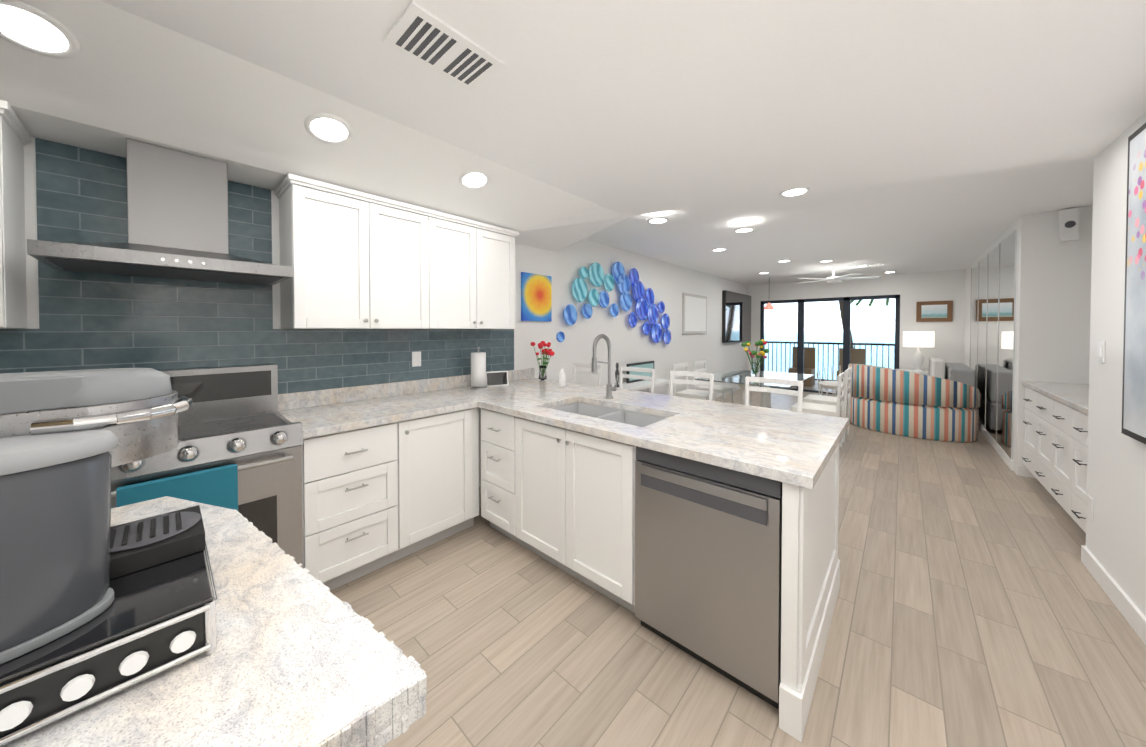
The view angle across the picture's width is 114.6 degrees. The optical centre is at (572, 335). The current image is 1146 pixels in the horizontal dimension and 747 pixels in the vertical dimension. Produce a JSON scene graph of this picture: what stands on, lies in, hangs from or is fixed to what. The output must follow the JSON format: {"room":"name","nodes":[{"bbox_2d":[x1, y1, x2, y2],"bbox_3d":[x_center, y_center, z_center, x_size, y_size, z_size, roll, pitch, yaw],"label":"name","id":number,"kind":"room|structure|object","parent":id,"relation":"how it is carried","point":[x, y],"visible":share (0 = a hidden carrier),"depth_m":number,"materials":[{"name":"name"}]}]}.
{"room":"dining room and kitchen","nodes":[
{"label":"dining room and kitchen","id":0,"kind":"room"},
{"bbox_2d":[0,496,426,746],"bbox_3d":[-0.806,0.936,0.690,1.110,0.915,0.563,1,1,42],"label":"countertop","id":1,"kind":"structure","parent":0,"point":[300,657],"depth_m":0.52,"materials":[{"name":"stone"}]},
{"bbox_2d":[0,536,218,745],"bbox_3d":[-0.807,0.437,0.568,0.417,0.084,0.347,1,1,42],"label":"pod drawer","id":2,"kind":"object","parent":1,"relation":"on","point":[148,622],"visible":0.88,"depth_m":0.50,"materials":[{"name":"black plastic"}]},
{"bbox_2d":[0,368,204,663],"bbox_3d":[-0.807,0.227,0.562,0.355,0.335,0.341,1,1,42],"label":"coffee maker","id":3,"kind":"object","parent":2,"relation":"on","point":[69,439],"visible":1,"depth_m":0.52,"materials":[{"name":"grey plastic"}]},
{"bbox_2d":[0,137,555,486],"bbox_3d":[-2.088,0.124,1.983,0.140,2.500,5.556,1,1,42],"label":"wall","id":4,"kind":"structure","parent":0,"point":[533,260],"depth_m":3.58,"materials":[{"name":"paint"}]},
{"bbox_2d":[0,100,31,327],"bbox_3d":[-2.431,-0.436,1.210,0.340,0.824,0.660,1,1,42],"label":"upper cabinet","id":5,"kind":"object","parent":4,"relation":"attached to","point":[13,134],"depth_m":1.43,"materials":[{"name":"white wood"}]},
{"bbox_2d":[27,138,292,284],"bbox_3d":[-1.856,-0.572,1.741,0.492,0.567,0.760,1,1,42],"label":"range hood","id":6,"kind":"object","parent":4,"relation":"attached to","point":[177,208],"visible":1,"depth_m":1.67,"materials":[{"name":"silver metal"}]},
{"bbox_2d":[0,138,513,393],"bbox_3d":[-1.896,-0.252,2.079,0.008,1.217,3.963,1,1,42],"label":"tile backsplash","id":7,"kind":"structure","parent":4,"relation":"attached to","point":[95,321],"depth_m":1.90,"materials":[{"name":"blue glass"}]},
{"bbox_2d":[412,351,420,366],"bbox_3d":[-1.208,0.183,2.841,0.006,0.115,0.070,1,1,42],"label":"outlet","id":8,"kind":"object","parent":7,"relation":"attached to","point":[416,359],"visible":1,"depth_m":2.84,"materials":[{"name":"white plastic"}]},
{"bbox_2d":[276,173,439,328],"bbox_3d":[-1.361,-0.454,2.402,0.340,0.824,0.822,1,1,42],"label":"upper cabinet","id":9,"kind":"object","parent":4,"relation":"attached to","point":[355,259],"depth_m":2.21,"materials":[{"name":"white wood"}]},
{"bbox_2d":[440,212,515,328],"bbox_3d":[-0.889,-0.462,2.929,0.340,0.824,0.822,1,1,42],"label":"upper cabinet","id":10,"kind":"object","parent":4,"relation":"attached to","point":[477,259],"depth_m":2.83,"materials":[{"name":"white wood"}]},
{"bbox_2d":[521,272,551,320],"bbox_3d":[-0.370,-0.384,3.761,0.029,0.477,0.395,1,1,42],"label":"painting","id":11,"kind":"object","parent":4,"relation":"attached to","point":[536,297],"visible":0.86,"depth_m":3.74},
{"bbox_2d":[0,0,629,251],"bbox_3d":[-1.666,-0.948,1.591,0.990,0.185,5.560,1,1,42],"label":"ceiling soffit","id":12,"kind":"structure","parent":0,"point":[116,81],"depth_m":1.61,"materials":[{"name":"paint"}]},
{"bbox_2d":[0,0,79,57],"bbox_3d":[-1.720,-0.968,1.161,0.187,0.062,0.194,1,1,42],"label":"recessed light","id":13,"kind":"object","parent":12,"relation":"attached to","point":[29,28],"visible":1,"depth_m":1.17,"materials":[{"name":"white"}]},
{"bbox_2d":[304,113,352,144],"bbox_3d":[-1.162,-0.982,1.755,0.187,0.062,0.194,1,1,42],"label":"recessed light","id":14,"kind":"object","parent":12,"relation":"attached to","point":[327,128],"visible":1,"depth_m":1.75,"materials":[{"name":"white"}]},
{"bbox_2d":[459,170,489,189],"bbox_3d":[-0.627,-0.992,2.347,0.187,0.062,0.194,1,1,42],"label":"recessed light","id":15,"kind":"object","parent":12,"relation":"attached to","point":[474,179],"visible":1,"depth_m":2.34,"materials":[{"name":"white plastic"}]},
{"bbox_2d":[99,0,1145,215],"bbox_3d":[-0.163,-1.068,0.785,4.700,0.079,6.370,1,1,42],"label":"ceiling","id":16,"kind":"structure","parent":0,"point":[633,107],"depth_m":1.51,"materials":[{"name":"paint"}]},
{"bbox_2d":[383,1,503,90],"bbox_3d":[-0.464,-1.029,1.341,0.230,0.012,0.350,1,1,42],"label":"ceiling vent","id":17,"kind":"object","parent":16,"relation":"in","point":[422,36],"visible":0.96,"depth_m":1.31,"materials":[{"name":"white metal"}]},
{"bbox_2d":[780,187,809,196],"bbox_3d":[1.632,-1.053,2.707,0.194,0.008,0.194,1,1,42],"label":"recessed light","id":18,"kind":"object","parent":16,"relation":"in","point":[794,191],"visible":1,"depth_m":2.69,"materials":[{"name":"white"}]},
{"bbox_2d":[556,239,747,394],"bbox_3d":[2.008,0.053,6.637,0.140,2.500,6.844,1,1,42],"label":"wall","id":19,"kind":"structure","parent":0,"point":[668,284],"depth_m":5.38,"materials":[{"name":"paint"}]},
{"bbox_2d":[556,262,670,344],"bbox_3d":[0.697,-0.407,4.999,0.042,1.139,2.656,1,1,42],"label":"wall plates","id":20,"kind":"object","parent":19,"relation":"attached to","point":[647,307],"visible":1,"depth_m":4.93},
{"bbox_2d":[682,293,706,333],"bbox_3d":[2.258,-0.388,6.781,0.026,0.722,1.022,1,1,42],"label":"framed picture","id":21,"kind":"object","parent":19,"relation":"attached to","point":[694,313],"visible":1,"depth_m":6.72,"materials":[{"name":"silver metal"}]},
{"bbox_2d":[707,385,739,399],"bbox_3d":[2.066,1.254,6.603,0.015,0.100,6.844,1,1,42],"label":"baseboard","id":22,"kind":"structure","parent":19,"relation":"attached to","point":[737,387],"depth_m":8.16,"materials":[{"name":"white"}]},
{"bbox_2d":[722,290,750,342],"bbox_3d":[3.953,-0.405,8.637,0.071,1.113,2.273,1,1,42],"label":"wall-mounted tv","id":23,"kind":"object","parent":19,"relation":"attached to","point":[736,317],"visible":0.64,"depth_m":8.25,"materials":[{"name":"black glass"}]},
{"bbox_2d":[330,380,1145,746],"bbox_3d":[2.607,1.391,4.135,5.200,0.100,15.000,1,1,42],"label":"floor","id":24,"kind":"structure","parent":0,"point":[976,606],"depth_m":1.67,"materials":[{"name":"brown wood"}]},
{"bbox_2d":[111,364,302,568],"bbox_3d":[-1.763,0.778,1.678,0.704,1.200,0.760,1,1,42],"label":"range","id":25,"kind":"object","parent":24,"relation":"on","point":[238,448],"visible":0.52,"depth_m":1.68,"materials":[{"name":"silver metal"}]},
{"bbox_2d":[301,419,412,590],"bbox_3d":[-1.377,0.934,2.204,0.600,0.874,0.524,1,1,42],"label":"base cabinet","id":26,"kind":"object","parent":24,"relation":"on","point":[376,497],"depth_m":1.99,"materials":[{"name":"white wood"}]},
{"bbox_2d":[278,377,473,438],"bbox_3d":[-1.223,0.423,2.359,0.649,0.140,0.976,1,1,42],"label":"countertop","id":27,"kind":"structure","parent":26,"relation":"on","point":[335,410],"depth_m":2.35,"materials":[{"name":"white stone"}]},
{"bbox_2d":[413,407,478,552],"bbox_3d":[-1.056,0.928,2.562,0.600,0.874,0.563,1,1,42],"label":"base cabinet","id":28,"kind":"object","parent":24,"relation":"on","point":[445,445],"depth_m":2.38,"materials":[{"name":"white wood"}]},
{"bbox_2d":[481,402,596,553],"bbox_3d":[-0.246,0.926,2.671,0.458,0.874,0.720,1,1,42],"label":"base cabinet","id":29,"kind":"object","parent":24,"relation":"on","point":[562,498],"depth_m":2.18,"materials":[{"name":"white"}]},
{"bbox_2d":[446,368,848,488],"bbox_3d":[0.192,0.512,2.485,2.589,0.321,1.100,1,1,42],"label":"countertop","id":30,"kind":"structure","parent":29,"relation":"on","point":[793,447],"depth_m":1.93,"materials":[{"name":"white stone"}]},
{"bbox_2d":[469,347,487,388],"bbox_3d":[-0.793,0.268,3.083,0.150,0.346,0.150,1,1,42],"label":"paper towel holder","id":31,"kind":"object","parent":30,"relation":"on","point":[478,369],"visible":1,"depth_m":3.03,"materials":[{"name":"white paper"}]},
{"bbox_2d":[486,371,508,386],"bbox_3d":[-0.669,0.377,3.212,0.200,0.125,0.072,0,1,-28],"label":"smart display","id":32,"kind":"object","parent":30,"relation":"on","point":[496,378],"visible":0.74,"depth_m":3.19,"materials":[{"name":"white plastic"}]},
{"bbox_2d":[531,341,554,380],"bbox_3d":[-0.285,0.244,3.556,0.195,0.379,0.202,1,1,42],"label":"flower vase","id":33,"kind":"object","parent":30,"relation":"on","point":[543,367],"visible":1,"depth_m":3.52,"materials":[{"name":"clear glass"}]},
{"bbox_2d":[559,364,565,386],"bbox_3d":[-0.087,0.343,3.148,0.068,0.194,0.060,1,1,42],"label":"soap bottle","id":34,"kind":"object","parent":30,"relation":"on","point":[562,378],"visible":1,"depth_m":3.13,"materials":[{"name":"white plastic"}]},
{"bbox_2d":[591,334,618,398],"bbox_3d":[0.224,0.220,2.546,0.111,0.459,0.221,1,1,42],"label":"faucet","id":35,"kind":"object","parent":30,"relation":"on","point":[609,388],"visible":1,"depth_m":2.59,"materials":[{"name":"silver metal"}]},
{"bbox_2d":[573,363,601,385],"bbox_3d":[0.026,0.827,3.795,0.433,1.041,0.454,1,1,42],"label":"bar stool","id":36,"kind":"object","parent":24,"relation":"on","point":[575,371],"visible":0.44,"depth_m":3.97,"materials":[{"name":"white wood"}]},
{"bbox_2d":[602,378,669,394],"bbox_3d":[0.875,0.988,4.969,0.380,0.682,1.193,1,1,42],"label":"console table","id":37,"kind":"object","parent":24,"relation":"on","point":[639,385],"visible":0.17,"depth_m":4.94,"materials":[{"name":"white wood"}]},
{"bbox_2d":[614,363,618,387],"bbox_3d":[0.555,0.496,4.619,0.070,0.310,0.070,1,1,42],"label":"statuette","id":38,"kind":"object","parent":37,"relation":"on","point":[617,371],"visible":0.81,"depth_m":4.60,"materials":[{"name":"grey metal"}]},
{"bbox_2d":[626,361,653,382],"bbox_3d":[0.951,0.512,5.219,0.068,0.259,0.700,1,1,42],"label":"framed picture","id":39,"kind":"object","parent":37,"relation":"on","point":[649,364],"visible":0.62,"depth_m":5.15,"materials":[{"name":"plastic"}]},
{"bbox_2d":[619,366,655,392],"bbox_3d":[0.487,0.833,3.382,0.433,1.041,0.454,1,1,42],"label":"bar stool","id":40,"kind":"object","parent":24,"relation":"on","point":[638,369],"visible":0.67,"depth_m":3.53,"materials":[{"name":"white wood"}]},
{"bbox_2d":[670,370,713,400],"bbox_3d":[0.888,0.839,3.022,0.433,1.041,0.454,1,1,42],"label":"bar stool","id":41,"kind":"object","parent":24,"relation":"on","point":[710,384],"visible":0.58,"depth_m":3.16,"materials":[{"name":"white wood"}]},
{"bbox_2d":[673,362,716,400],"bbox_3d":[1.791,0.873,5.377,0.505,0.902,0.472,1,1,42],"label":"dining chair","id":42,"kind":"object","parent":24,"relation":"on","point":[695,394],"visible":0.65,"depth_m":5.35,"materials":[{"name":"white wood"}]},
{"bbox_2d":[635,446,781,709],"bbox_3d":[0.718,0.944,1.738,0.596,0.868,0.660,1,1,42],"label":"dishwasher","id":43,"kind":"object","parent":24,"relation":"on","point":[708,555],"visible":0.83,"depth_m":1.46,"materials":[{"name":"silver metal"}]},
{"bbox_2d":[693,359,733,402],"bbox_3d":[2.259,0.865,5.898,0.505,0.902,0.472,1,1,42],"label":"dining chair","id":44,"kind":"object","parent":24,"relation":"on","point":[720,389],"visible":0.58,"depth_m":5.87,"materials":[{"name":"white wood"}]},
{"bbox_2d":[695,369,813,407],"bbox_3d":[2.573,0.951,5.147,1.100,0.750,1.600,1,1,42],"label":"dining table","id":45,"kind":"object","parent":24,"relation":"on","point":[736,376],"visible":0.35,"depth_m":5.14,"materials":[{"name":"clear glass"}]},
{"bbox_2d":[741,339,768,376],"bbox_3d":[2.520,0.315,5.081,0.323,0.523,0.331,1,1,42],"label":"bouquet","id":46,"kind":"object","parent":45,"relation":"on","point":[754,372],"visible":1,"depth_m":5.02,"materials":[{"name":"multicoloured plant"}]},
{"bbox_2d":[745,376,802,411],"bbox_3d":[1.359,0.845,2.599,0.433,1.041,0.454,1,1,42],"label":"dining chair","id":47,"kind":"object","parent":24,"relation":"on","point":[798,393],"visible":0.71,"depth_m":2.74,"materials":[{"name":"white wood"}]},
{"bbox_2d":[791,372,846,446],"bbox_3d":[2.910,0.888,4.373,0.505,0.902,0.472,1,1,42],"label":"dining chair","id":48,"kind":"object","parent":24,"relation":"on","point":[821,409],"visible":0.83,"depth_m":4.27,"materials":[{"name":"white wood"}]},
{"bbox_2d":[804,342,842,386],"bbox_3d":[6.668,0.025,8.491,4.800,2.700,1.860,1,1,42],"label":"balcony","id":49,"kind":"object","parent":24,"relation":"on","point":[809,360],"visible":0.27,"depth_m":9.41,"materials":[{"name":"beige"}]},
{"bbox_2d":[803,367,852,441],"bbox_3d":[3.377,0.880,4.894,0.505,0.902,0.472,1,1,42],"label":"dining chair","id":50,"kind":"object","parent":24,"relation":"on","point":[821,399],"visible":0.75,"depth_m":4.83,"materials":[{"name":"white wood"}]},
{"bbox_2d":[816,365,848,402],"bbox_3d":[4.850,0.935,6.635,0.774,0.745,0.751,1,1,42],"label":"dining chair","id":51,"kind":"object","parent":24,"relation":"on","point":[832,384],"visible":0.31,"depth_m":6.66,"materials":[{"name":"white wood"}]},
{"bbox_2d":[897,369,928,374],"bbox_3d":[6.358,0.981,6.782,0.600,0.640,0.600,1,1,42],"label":"side table","id":52,"kind":"object","parent":24,"relation":"on","point":[926,372],"visible":0.04,"depth_m":6.72,"materials":[{"name":"white"}]},
{"bbox_2d":[903,331,933,371],"bbox_3d":[6.358,0.295,6.772,0.420,0.730,0.420,1,1,42],"label":"table lamp","id":53,"kind":"object","parent":52,"relation":"on","point":[917,339],"visible":1,"depth_m":6.69,"materials":[{"name":"white"}]},
{"bbox_2d":[848,364,980,441],"bbox_3d":[4.655,0.876,5.107,0.855,0.900,1.350,-1,1,-43],"label":"striped sofa","id":54,"kind":"object","parent":24,"relation":"on","point":[900,402],"visible":0.98,"depth_m":4.76,"materials":[{"name":"fabric"}]},
{"bbox_2d":[922,356,975,386],"bbox_3d":[5.679,0.814,5.904,0.920,0.900,1.450,1,1,42],"label":"sofa","id":55,"kind":"object","parent":24,"relation":"on","point":[939,367],"visible":0.25,"depth_m":5.46,"materials":[{"name":"grey fabric"}]},
{"bbox_2d":[1022,381,1088,532],"bbox_3d":[3.926,0.906,2.675,0.613,0.915,1.796,1,1,42],"label":"base cabinet","id":56,"kind":"object","parent":24,"relation":"on","point":[1055,421],"visible":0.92,"depth_m":2.77,"materials":[{"name":"white wood"}]},
{"bbox_2d":[584,157,1093,284],"bbox_3d":[1.805,-1.195,3.202,5.200,0.100,12.600,1,1,42],"label":"ceiling","id":57,"kind":"structure","parent":0,"point":[953,222],"depth_m":3.90,"materials":[{"name":"paint"}]},
{"bbox_2d":[647,217,668,223],"bbox_3d":[0.790,-1.064,3.420,0.194,0.008,0.194,1,1,42],"label":"recessed light","id":58,"kind":"object","parent":57,"relation":"in","point":[659,220],"visible":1,"depth_m":3.41,"materials":[{"name":"white"}]},
{"bbox_2d":[712,248,726,251],"bbox_3d":[1.998,-1.169,5.031,0.194,0.008,0.194,1,1,42],"label":"recessed light","id":59,"kind":"object","parent":57,"relation":"in","point":[719,249],"visible":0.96,"depth_m":5.01,"materials":[{"name":"white"}]},
{"bbox_2d":[734,227,754,232],"bbox_3d":[1.741,-1.069,3.741,0.194,0.008,0.194,1,1,42],"label":"recessed light","id":60,"kind":"object","parent":57,"relation":"in","point":[744,230],"visible":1,"depth_m":3.74,"materials":[{"name":"white"}]},
{"bbox_2d":[764,303,773,309],"bbox_3d":[4.116,-0.880,7.717,0.200,0.666,0.200,1,1,42],"label":"pendant lamp","id":61,"kind":"object","parent":57,"relation":"hanging from","point":[768,306],"visible":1,"depth_m":7.66,"materials":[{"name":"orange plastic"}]},
{"bbox_2d":[794,268,879,283],"bbox_3d":[4.660,-1.066,6.570,1.276,0.260,1.220,1,1,42],"label":"ceiling fan","id":62,"kind":"object","parent":57,"relation":"hanging from","point":[834,279],"visible":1,"depth_m":6.44,"materials":[{"name":"white"}]},
{"bbox_2d":[748,269,965,386],"bbox_3d":[6.037,0.037,7.714,4.700,2.500,0.140,1,1,42],"label":"wall","id":63,"kind":"structure","parent":0,"point":[912,289],"depth_m":7.16,"materials":[{"name":"paint"}]},
{"bbox_2d":[760,294,899,394],"bbox_3d":[5.540,0.230,8.150,2.540,2.100,0.080,1,1,42],"label":"sliding glass door","id":64,"kind":"structure","parent":63,"relation":"in","point":[871,330],"depth_m":7.82,"materials":[{"name":"black"}]},
{"bbox_2d":[916,300,952,321],"bbox_3d":[6.788,-0.448,6.912,0.486,0.386,0.036,1,1,42],"label":"framed picture","id":65,"kind":"object","parent":63,"relation":"attached to","point":[934,311],"visible":0.93,"depth_m":6.89,"materials":[{"name":"brown wood"}]},
{"bbox_2d":[964,112,1145,616],"bbox_3d":[3.242,0.127,1.799,0.760,2.500,12.400,1,1,42],"label":"wall","id":66,"kind":"structure","parent":0,"point":[1069,307],"depth_m":2.13,"materials":[{"name":"paint"}]},
{"bbox_2d":[969,229,1016,459],"bbox_3d":[5.448,0.081,4.840,0.014,2.300,3.146,1,1,42],"label":"mirror","id":67,"kind":"object","parent":66,"relation":"attached to","point":[992,316],"visible":0.92,"depth_m":4.34,"materials":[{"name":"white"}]},
{"bbox_2d":[978,422,1013,469],"bbox_3d":[5.739,1.276,5.179,0.015,0.100,4.060,1,1,42],"label":"baseboard","id":68,"kind":"structure","parent":66,"relation":"attached to","point":[1003,455],"depth_m":4.20,"materials":[{"name":"white wood"}]},
{"bbox_2d":[1017,465,1035,477],"bbox_3d":[4.520,1.303,3.346,0.620,0.100,0.015,1,1,42],"label":"baseboard","id":69,"kind":"structure","parent":66,"relation":"attached to","point":[1022,470],"depth_m":3.52,"materials":[{"name":"white wood"}]},
{"bbox_2d":[1058,208,1078,241],"bbox_3d":[4.467,-0.993,3.312,0.098,0.282,0.084,1,1,42],"label":"sensor box","id":70,"kind":"object","parent":66,"relation":"attached to","point":[1068,224],"visible":1,"depth_m":3.29,"materials":[{"name":"white plastic"}]},
{"bbox_2d":[1086,495,1093,519],"bbox_3d":[3.038,1.011,2.160,0.007,0.120,0.075,1,1,42],"label":"outlet","id":71,"kind":"object","parent":66,"relation":"attached to","point":[1090,506],"visible":0.93,"depth_m":2.15,"materials":[{"name":"white plastic"}]},
{"bbox_2d":[1097,341,1104,362],"bbox_3d":[2.961,0.093,2.064,0.011,0.120,0.080,1,1,42],"label":"switch plate","id":72,"kind":"object","parent":66,"relation":"attached to","point":[1100,351],"visible":0.89,"depth_m":2.05,"materials":[{"name":"white plastic"}]},
{"bbox_2d":[1081,545,1145,644],"bbox_3d":[1.752,1.343,0.736,0.015,0.100,4.000,1,1,42],"label":"baseboard","id":73,"kind":"structure","parent":66,"relation":"attached to","point":[1129,610],"depth_m":1.87,"materials":[{"name":"white wood"}]},
{"bbox_2d":[1121,123,1145,443],"bbox_3d":[2.297,-0.232,1.339,0.036,1.430,1.163,1,1,42],"label":"painting","id":74,"kind":"object","parent":66,"relation":"attached to","point":[1134,393],"visible":1,"depth_m":1.69,"materials":[{"name":"white paper"}]},
{"label":"outside","id":75,"kind":"structure","parent":0,"visible":0},
{"bbox_2d":[804,301,842,379],"bbox_3d":[11.890,-0.315,14.456,16.000,9.000,0.001,1,1,42],"label":"sky","id":76,"kind":"structure","parent":75,"point":[822,321],"depth_m":15.57,"materials":[{"name":"white"}]},
{"bbox_2d":[839,301,842,326],"bbox_3d":[8.390,0.651,9.915,2.252,5.217,0.325,1,1,42],"label":"palm tree","id":77,"kind":"object","parent":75,"point":[841,306],"depth_m":10.41,"materials":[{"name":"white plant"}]}
]}

